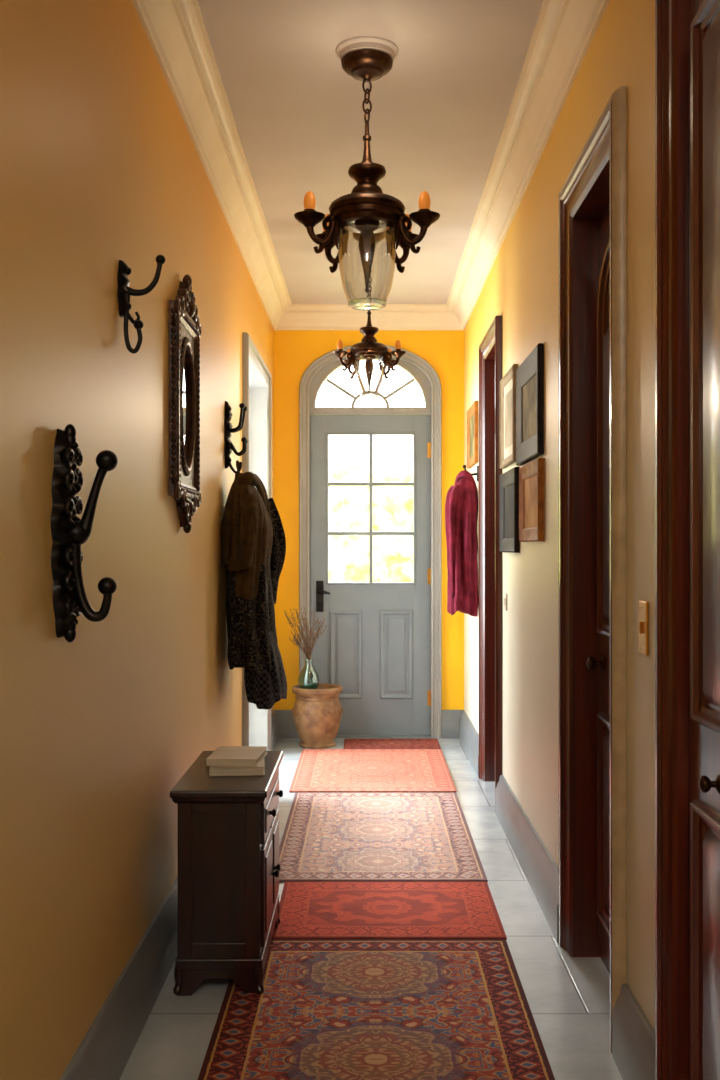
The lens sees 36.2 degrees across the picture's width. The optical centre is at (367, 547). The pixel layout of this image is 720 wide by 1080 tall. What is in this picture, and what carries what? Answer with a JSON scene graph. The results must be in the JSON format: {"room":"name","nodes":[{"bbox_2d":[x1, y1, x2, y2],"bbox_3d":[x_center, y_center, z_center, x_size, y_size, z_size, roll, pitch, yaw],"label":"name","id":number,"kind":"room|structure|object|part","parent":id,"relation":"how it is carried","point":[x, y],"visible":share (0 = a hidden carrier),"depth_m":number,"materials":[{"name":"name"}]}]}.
{"room":"entrance hallway","nodes":[
{"label":"entrance hallway","id":0,"kind":"room"},
{"bbox_2d":[0,0,273,1079],"bbox_3d":[-0.690,-0.170,2.590,0.120,2.880,9.580,0,0,0],"label":"wall","id":1,"kind":"structure","parent":0,"point":[101,166],"depth_m":2.55,"materials":[{"name":"paint"}]},
{"bbox_2d":[51,424,117,641],"bbox_3d":[-0.571,-0.030,2.246,0.119,0.446,0.126,0,0,0],"label":"coat hook","id":2,"kind":"object","parent":1,"relation":"attached to","point":[69,532],"visible":1,"depth_m":2.22,"materials":[{"name":"metal"}]},
{"bbox_2d":[117,255,165,353],"bbox_3d":[-0.573,-0.621,2.800,0.114,0.252,0.069,0,0,0],"label":"coat hook","id":3,"kind":"object","parent":1,"relation":"attached to","point":[124,291],"visible":1,"depth_m":2.79,"materials":[{"name":"metal"}]},
{"bbox_2d":[59,710,278,1079],"bbox_3d":[-0.612,1.177,2.590,0.036,0.185,9.580,0,0,0],"label":"baseboard","id":4,"kind":"structure","parent":1,"relation":"attached to","point":[107,1046],"depth_m":2.79,"materials":[{"name":"grey paint"}]},
{"bbox_2d":[169,274,201,532],"bbox_3d":[-0.605,-0.485,3.704,0.050,0.872,0.499,0,0,0],"label":"wall mirror","id":5,"kind":"object","parent":1,"relation":"attached to","point":[185,332],"visible":1,"depth_m":3.66,"materials":[{"name":"brown wood"}]},
{"bbox_2d":[183,351,190,461],"bbox_3d":[-0.621,-0.475,3.700,0.006,0.430,0.270,0,0,0],"label":"mirror glass","id":6,"kind":"object","parent":5,"relation":"attached to","point":[186,354],"depth_m":3.75,"materials":[{"name":"silver metal"}]},
{"bbox_2d":[224,401,247,472],"bbox_3d":[-0.582,-0.489,4.860,0.097,0.322,0.122,0,0,0],"label":"coat hook","id":7,"kind":"object","parent":1,"relation":"attached to","point":[228,445],"visible":1,"depth_m":4.84,"materials":[{"name":"metal"}]},
{"bbox_2d":[221,460,286,709],"bbox_3d":[-0.497,0.149,4.846,0.275,1.074,0.605,0,0,0],"label":"coat","id":8,"kind":"object","parent":7,"relation":"hanging from","point":[253,540],"visible":1,"depth_m":4.66,"materials":[{"name":"fabric"}]},
{"bbox_2d":[242,332,271,750],"bbox_3d":[-0.679,0.095,6.170,0.162,2.350,1.320,0,0,0],"label":"door frame","id":9,"kind":"structure","parent":1,"relation":"attached to","point":[256,377],"depth_m":6.73,"materials":[{"name":"paint"}]},
{"bbox_2d":[132,0,609,329],"bbox_3d":[0.007,-1.535,2.590,1.275,0.150,9.580,0,0,0],"label":"crown molding","id":10,"kind":"structure","parent":1,"relation":"attached to","point":[565,30],"depth_m":4.21,"materials":[{"name":"paint"}]},
{"bbox_2d":[274,330,463,709],"bbox_3d":[0.007,-0.220,7.455,1.515,2.980,0.150,0,0,0],"label":"wall","id":11,"kind":"structure","parent":0,"point":[294,350],"depth_m":7.38,"materials":[{"name":"paint"}]},
{"bbox_2d":[276,710,461,737],"bbox_3d":[0.007,1.177,7.362,1.275,0.185,0.036,0,0,0],"label":"baseboard","id":12,"kind":"structure","parent":11,"relation":"attached to","point":[450,719],"depth_m":7.34,"materials":[{"name":"grey paint"}]},
{"bbox_2d":[310,415,430,734],"bbox_3d":[0.015,0.182,7.433,0.816,2.155,0.045,0,0,0],"label":"slab","id":13,"kind":"object","parent":11,"relation":"attached to","point":[368,715],"visible":0.84,"depth_m":7.41,"materials":[{"name":"grey paint"}]},
{"bbox_2d":[316,581,323,611],"bbox_3d":[-0.325,0.325,7.406,0.050,0.210,0.008,0,0,0],"label":"lock plate","id":14,"kind":"object","parent":13,"relation":"attached to","point":[319,584],"visible":1,"depth_m":7.40,"materials":[{"name":"metal"}]},
{"bbox_2d":[329,435,412,581],"bbox_3d":[0.019,-0.265,7.429,0.578,1.000,0.031,0,0,0],"label":"muntins","id":15,"kind":"object","parent":13,"relation":"attached to","point":[370,483],"visible":1,"depth_m":7.41,"materials":[{"name":"grey paint"}]},
{"bbox_2d":[427,442,430,705],"bbox_3d":[0.414,0.175,7.404,0.027,1.780,0.014,0,0,0],"label":"hinges","id":16,"kind":"object","parent":13,"relation":"attached to","point":[429,443],"visible":1,"depth_m":7.40,"materials":[{"name":"gold metal"}]},
{"bbox_2d":[299,345,441,737],"bbox_3d":[0.015,-0.047,7.432,0.954,2.634,0.176,0,0,0],"label":"door frame","id":17,"kind":"structure","parent":11,"relation":"attached to","point":[409,357],"depth_m":7.36,"materials":[{"name":"paint"}]},
{"bbox_2d":[310,358,430,603],"bbox_3d":[0.015,-0.460,7.413,0.820,1.680,0.115,0,0,0],"label":"door","id":18,"kind":"structure","parent":11,"relation":"in","point":[321,374],"depth_m":7.40,"materials":[{"name":"clear glass"}]},
{"bbox_3d":[-0.297,0.330,7.383,0.088,0.101,0.056,0,0,0],"label":"lever handle","id":19,"kind":"part","parent":18,"relation":"part of","materials":[{"name":"metal"}]},
{"bbox_2d":[313,363,426,406],"bbox_3d":[0.015,-1.117,7.413,0.768,0.345,0.047,0,0,0],"label":"fanlight bars","id":20,"kind":"object","parent":18,"relation":"attached to","point":[364,392],"visible":0.73,"depth_m":7.41,"materials":[{"name":"grey wood"}]},
{"bbox_3d":[0.015,-1.099,7.425,0.820,0.401,0.090,0,0,0],"label":"fanlight frame","id":21,"kind":"part","parent":18,"relation":"part of","materials":[{"name":"paint"}]},
{"bbox_2d":[326,433,415,698],"bbox_3d":[0.019,0.119,7.407,0.602,1.792,0.025,0,0,0],"label":"trim","id":22,"kind":"structure","parent":11,"relation":"attached to","point":[396,626],"depth_m":7.40,"materials":[{"name":"grey paint"}]},
{"bbox_2d":[197,0,543,303],"bbox_3d":[0.072,-1.660,2.590,1.645,0.100,9.580,0,0,0],"label":"ceiling","id":23,"kind":"structure","parent":0,"point":[438,116],"depth_m":4.05,"materials":[{"name":"paint"}]},
{"bbox_2d":[294,36,439,310],"bbox_3d":[-0.003,-1.194,3.587,0.474,0.832,0.301,0,0,0],"label":"chandelier","id":24,"kind":"object","parent":23,"relation":"hanging from","point":[366,211],"visible":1,"depth_m":3.54,"materials":[{"name":"paint"}]},
{"bbox_3d":[-0.003,-0.787,3.560,0.128,0.018,0.128,0,0,0],"label":"glass","id":25,"kind":"part","parent":24,"relation":"part of","materials":[{"name":"white"}]},
{"bbox_3d":[-0.003,-1.446,3.560,0.026,0.148,0.026,0,0,18],"label":"chain","id":26,"kind":"part","parent":24,"relation":"part of","materials":[{"name":"brown metal"}]},
{"bbox_2d":[294,191,439,248],"bbox_3d":[-0.003,-1.079,3.623,0.474,0.155,0.228,0,0,0],"label":"chandelier arms","id":27,"kind":"object","parent":24,"relation":"on","point":[336,226],"depth_m":3.55,"materials":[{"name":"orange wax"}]},
{"bbox_3d":[-0.003,-0.918,3.560,0.184,0.255,0.184,0,0,0],"label":"lamp shade","id":28,"kind":"part","parent":24,"relation":"part of","materials":[{"name":"clear glass"}]},
{"bbox_2d":[332,231,405,398],"bbox_3d":[0.006,-1.178,5.518,0.370,0.862,0.240,0,0,0],"label":"chandelier","id":29,"kind":"object","parent":23,"relation":"hanging from","point":[368,349],"visible":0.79,"depth_m":5.49,"materials":[{"name":"paint"}]},
{"bbox_3d":[0.006,-0.754,5.500,0.100,0.014,0.100,0,0,0],"label":"glass","id":30,"kind":"part","parent":29,"relation":"part of","materials":[{"name":"white"}]},
{"bbox_2d":[332,340,405,366],"bbox_3d":[0.006,-0.981,5.549,0.370,0.121,0.178,0,0,0],"label":"chandelier arms","id":31,"kind":"object","parent":29,"relation":"on","point":[384,356],"depth_m":5.49,"materials":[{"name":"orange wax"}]},
{"bbox_3d":[0.006,-0.857,5.500,0.144,0.199,0.144,0,0,0],"label":"lamp shade","id":32,"kind":"part","parent":29,"relation":"part of","materials":[{"name":"clear glass"}]},
{"bbox_3d":[0.006,-1.364,5.500,0.021,0.308,0.021,0,0,18],"label":"chain","id":33,"kind":"part","parent":29,"relation":"part of","materials":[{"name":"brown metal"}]},
{"bbox_2d":[119,738,622,1079],"bbox_3d":[-0.750,1.320,2.665,3.300,0.100,9.730,0,0,0],"label":"floor","id":34,"kind":"structure","parent":0,"point":[568,997],"depth_m":3.18,"materials":[{"name":"tile"}]},
{"bbox_2d":[170,751,283,995],"bbox_3d":[-0.416,0.977,3.410,0.287,0.584,0.620,0,0,0],"label":"base cabinet","id":35,"kind":"object","parent":34,"relation":"on","point":[228,866],"visible":1,"depth_m":3.12,"materials":[{"name":"brown wood"}]},
{"bbox_3d":[-0.423,0.940,3.119,0.233,0.450,0.006,0,0,0],"label":"panel","id":36,"kind":"part","parent":35,"relation":"part of","materials":[{"name":"brown wood"}]},
{"bbox_3d":[-0.422,0.716,3.410,0.263,0.018,0.608,0,0,0],"label":"cornice","id":37,"kind":"part","parent":35,"relation":"part of","materials":[{"name":"brown wood"}]},
{"bbox_2d":[206,746,267,775],"bbox_3d":[-0.405,0.660,3.420,0.177,0.048,0.248,0,0,-3],"label":"book stack","id":38,"kind":"object","parent":35,"relation":"on","point":[225,760],"visible":1,"depth_m":3.32,"materials":[{"name":"beige paper"}]},
{"bbox_2d":[291,683,342,748],"bbox_3d":[-0.325,1.080,7.070,0.334,0.380,0.334,0,0,0],"label":"terracotta pot","id":39,"kind":"object","parent":34,"relation":"on","point":[317,712],"visible":0.98,"depth_m":6.95,"materials":[{"name":"ceramic"}]},
{"bbox_3d":[-0.380,0.814,7.040,0.138,0.207,0.138,0,0,0],"label":"glass vase","id":40,"kind":"object","parent":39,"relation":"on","visible":0},
{"bbox_2d":[283,605,326,687],"bbox_3d":[-0.398,0.631,7.013,0.282,0.533,0.198,0,0,0],"label":"dried grass spray","id":41,"kind":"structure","parent":40,"relation":"in","point":[308,650],"depth_m":7.01,"materials":[{"name":"brown plant"}]},
{"bbox_2d":[289,749,456,791],"bbox_3d":[0.025,1.265,6.305,0.870,0.009,1.190,0,0,0],"label":"runner rug","id":42,"kind":"object","parent":34,"relation":"on","point":[317,770],"visible":1,"depth_m":6.20,"materials":[{"name":"red carpet"}]},
{"bbox_2d":[198,939,554,1079],"bbox_3d":[0.020,1.265,2.712,0.850,0.009,1.665,0,0,0],"label":"runner rug","id":43,"kind":"object","parent":34,"relation":"on","point":[327,1009],"visible":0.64,"depth_m":2.94,"materials":[{"name":"multicoloured carpet"}]},
{"bbox_2d":[279,792,487,881],"bbox_3d":[0.040,1.265,4.925,0.830,0.009,1.500,0,0,0],"label":"runner rug","id":44,"kind":"object","parent":34,"relation":"on","point":[327,836],"visible":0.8,"depth_m":4.74,"materials":[{"name":"multicoloured carpet"}]},
{"bbox_2d":[336,735,430,737],"bbox_3d":[0.015,1.264,7.435,0.814,0.012,0.170,0,0,0],"label":"threshold","id":45,"kind":"object","parent":34,"relation":"on","point":[337,736],"visible":0.43,"depth_m":7.35,"materials":[{"name":"grey paint"}]},
{"bbox_2d":[272,882,506,939],"bbox_3d":[0.068,1.265,3.860,0.765,0.009,0.600,0,0,0],"label":"runner rug","id":46,"kind":"object","parent":34,"relation":"on","point":[308,910],"visible":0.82,"depth_m":3.80,"materials":[{"name":"red carpet"}]},
{"bbox_2d":[343,739,440,748],"bbox_3d":[0.152,1.266,7.110,0.615,0.007,0.360,0,0,0],"label":"door mat","id":47,"kind":"object","parent":34,"relation":"on","point":[348,743],"visible":1,"depth_m":7.07,"materials":[{"name":"red carpet"}]},
{"bbox_2d":[464,0,654,1029],"bbox_3d":[0.705,-0.170,2.590,0.120,2.880,9.580,0,0,0],"label":"wall","id":48,"kind":"structure","parent":0,"point":[521,286],"depth_m":3.35,"materials":[{"name":"beige paint"}]},
{"bbox_2d":[463,465,478,481],"bbox_3d":[0.596,-0.430,6.360,0.098,0.101,0.048,0,0,0],"label":"coat hook","id":49,"kind":"object","parent":48,"relation":"attached to","point":[464,466],"visible":0.73,"depth_m":6.35,"materials":[{"name":"metal"}]},
{"bbox_2d":[445,470,478,616],"bbox_3d":[0.548,-0.028,6.369,0.187,0.834,0.362,0,0,8],"label":"jacket","id":50,"kind":"object","parent":49,"relation":"hanging from","point":[461,504],"visible":1,"depth_m":6.23,"materials":[{"name":"red fabric"}]},
{"bbox_2d":[467,401,477,468],"bbox_3d":[0.632,-0.680,6.670,0.022,0.360,0.500,0,0,0],"label":"framed picture","id":51,"kind":"object","parent":48,"relation":"attached to","point":[472,413],"visible":1,"depth_m":6.67,"materials":[{"name":"orange wood"}]},
{"bbox_2d":[479,315,501,787],"bbox_3d":[0.688,0.077,5.675,0.154,2.385,0.800,0,0,0],"label":"door frame","id":52,"kind":"structure","parent":48,"relation":"attached to","point":[490,348],"depth_m":5.98,"materials":[{"name":"brown wood"}]},
{"bbox_2d":[504,593,506,610],"bbox_3d":[0.639,0.250,5.120,0.012,0.080,0.060,0,0,0],"label":"light switch","id":53,"kind":"object","parent":48,"relation":"attached to","point":[505,594],"visible":1,"depth_m":5.10,"materials":[{"name":"white plastic"}]},
{"bbox_2d":[500,364,517,468],"bbox_3d":[0.632,-0.583,4.960,0.022,0.415,0.480,0,0,0],"label":"framed picture","id":54,"kind":"object","parent":48,"relation":"attached to","point":[508,382],"visible":0.9,"depth_m":4.97,"materials":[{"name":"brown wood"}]},
{"bbox_2d":[505,388,512,448],"bbox_3d":[0.636,-0.583,4.960,0.002,0.245,0.310,0,0,0],"label":"print","id":55,"kind":"object","parent":54,"relation":"attached to","point":[509,391],"depth_m":4.95},
{"bbox_2d":[500,467,518,552],"bbox_3d":[0.632,-0.163,4.935,0.022,0.365,0.530,0,0,0],"label":"framed picture","id":56,"kind":"object","parent":48,"relation":"attached to","point":[509,480],"visible":1,"depth_m":4.92,"materials":[{"name":"brown wood"}]},
{"bbox_2d":[516,343,543,465],"bbox_3d":[0.632,-0.547,4.325,0.022,0.405,0.590,0,0,0],"label":"framed picture","id":57,"kind":"object","parent":48,"relation":"attached to","point":[530,374],"visible":1,"depth_m":4.29,"materials":[{"name":"brown wood"}]},
{"bbox_2d":[519,458,543,541],"bbox_3d":[0.632,-0.177,4.275,0.022,0.305,0.510,0,0,0],"label":"framed picture","id":58,"kind":"object","parent":48,"relation":"attached to","point":[531,475],"visible":1,"depth_m":4.26,"materials":[{"name":"brown wood"}]},
{"bbox_2d":[459,710,654,1079],"bbox_3d":[0.627,1.177,2.590,0.036,0.185,9.580,0,0,0],"label":"baseboard","id":59,"kind":"structure","parent":48,"relation":"attached to","point":[633,1035],"depth_m":3.77,"materials":[{"name":"grey paint"}]},
{"bbox_2d":[559,100,611,1053],"bbox_3d":[0.688,0.070,3.140,0.154,2.400,0.760,0,0,0],"label":"door frame","id":60,"kind":"structure","parent":48,"relation":"attached to","point":[587,192],"depth_m":3.41,"materials":[{"name":"brown wood"}]},
{"bbox_2d":[559,86,626,1009],"bbox_3d":[0.627,0.060,3.140,0.033,2.420,0.801,0,0,0],"label":"backband","id":61,"kind":"object","parent":48,"relation":"attached to","point":[619,96],"visible":0.52,"depth_m":2.74,"materials":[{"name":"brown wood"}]},
{"bbox_2d":[597,241,609,934],"bbox_3d":[0.706,0.115,3.140,0.021,2.014,0.416,0,0,0],"label":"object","id":62,"kind":"structure","parent":48,"relation":"attached to","point":[603,336],"depth_m":3.27,"materials":[{"name":"brown wood"}]},
{"bbox_2d":[599,203,609,973],"bbox_3d":[0.735,0.120,3.140,0.040,2.284,0.546,0,0,0],"label":"slab","id":63,"kind":"object","parent":48,"relation":"attached to","point":[604,220],"visible":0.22,"depth_m":3.31,"materials":[{"name":"brown wood"}]},
{"bbox_2d":[586,655,604,670],"bbox_3d":[0.689,0.350,3.340,0.051,0.048,0.048,0,0,0],"label":"handle","id":64,"kind":"object","parent":63,"relation":"attached to","point":[591,662],"visible":1,"depth_m":3.33,"materials":[{"name":"brown metal"}]},
{"bbox_2d":[639,600,648,654],"bbox_3d":[0.638,0.185,2.560,0.014,0.124,0.070,0,0,0],"label":"light switch","id":65,"kind":"object","parent":48,"relation":"attached to","point":[643,605],"visible":1,"depth_m":2.54,"materials":[{"name":"gold metal"}]},
{"bbox_2d":[655,0,688,1079],"bbox_3d":[0.688,-0.022,1.800,0.154,2.585,1.090,0,0,0],"label":"door frame","id":66,"kind":"structure","parent":48,"relation":"attached to","point":[671,16],"depth_m":2.28,"materials":[{"name":"brown wood"}]},
{"bbox_2d":[689,0,719,1079],"bbox_3d":[0.677,0.020,1.800,0.040,2.484,0.906,0,0,0],"label":"slab","id":67,"kind":"object","parent":48,"relation":"attached to","point":[704,743],"visible":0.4,"depth_m":2.20,"materials":[{"name":"brown wood"}]},
{"bbox_2d":[698,774,719,793],"bbox_3d":[0.637,0.440,2.050,0.040,0.037,0.037,0,0,0],"label":"handle","id":68,"kind":"object","parent":67,"relation":"attached to","point":[705,784],"visible":1,"depth_m":2.04,"materials":[{"name":"brown metal"}]},
{"bbox_2d":[690,0,719,1079],"bbox_3d":[0.647,0.040,1.800,0.021,2.164,0.760,0,0,0],"label":"trim","id":69,"kind":"structure","parent":48,"relation":"attached to","point":[704,50],"depth_m":2.12,"materials":[{"name":"brown wood"}]},
{"label":"outside","id":70,"kind":"structure","parent":0,"visible":0},
{"bbox_3d":[0.000,1.455,16.770,24.000,0.130,18.460,0,0,0],"label":"lawn","id":71,"kind":"structure","parent":70,"visible":0},
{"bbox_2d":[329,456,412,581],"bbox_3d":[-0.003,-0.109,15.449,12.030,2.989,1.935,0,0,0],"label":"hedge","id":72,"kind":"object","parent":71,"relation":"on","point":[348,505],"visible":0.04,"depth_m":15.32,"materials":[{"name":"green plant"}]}
]}

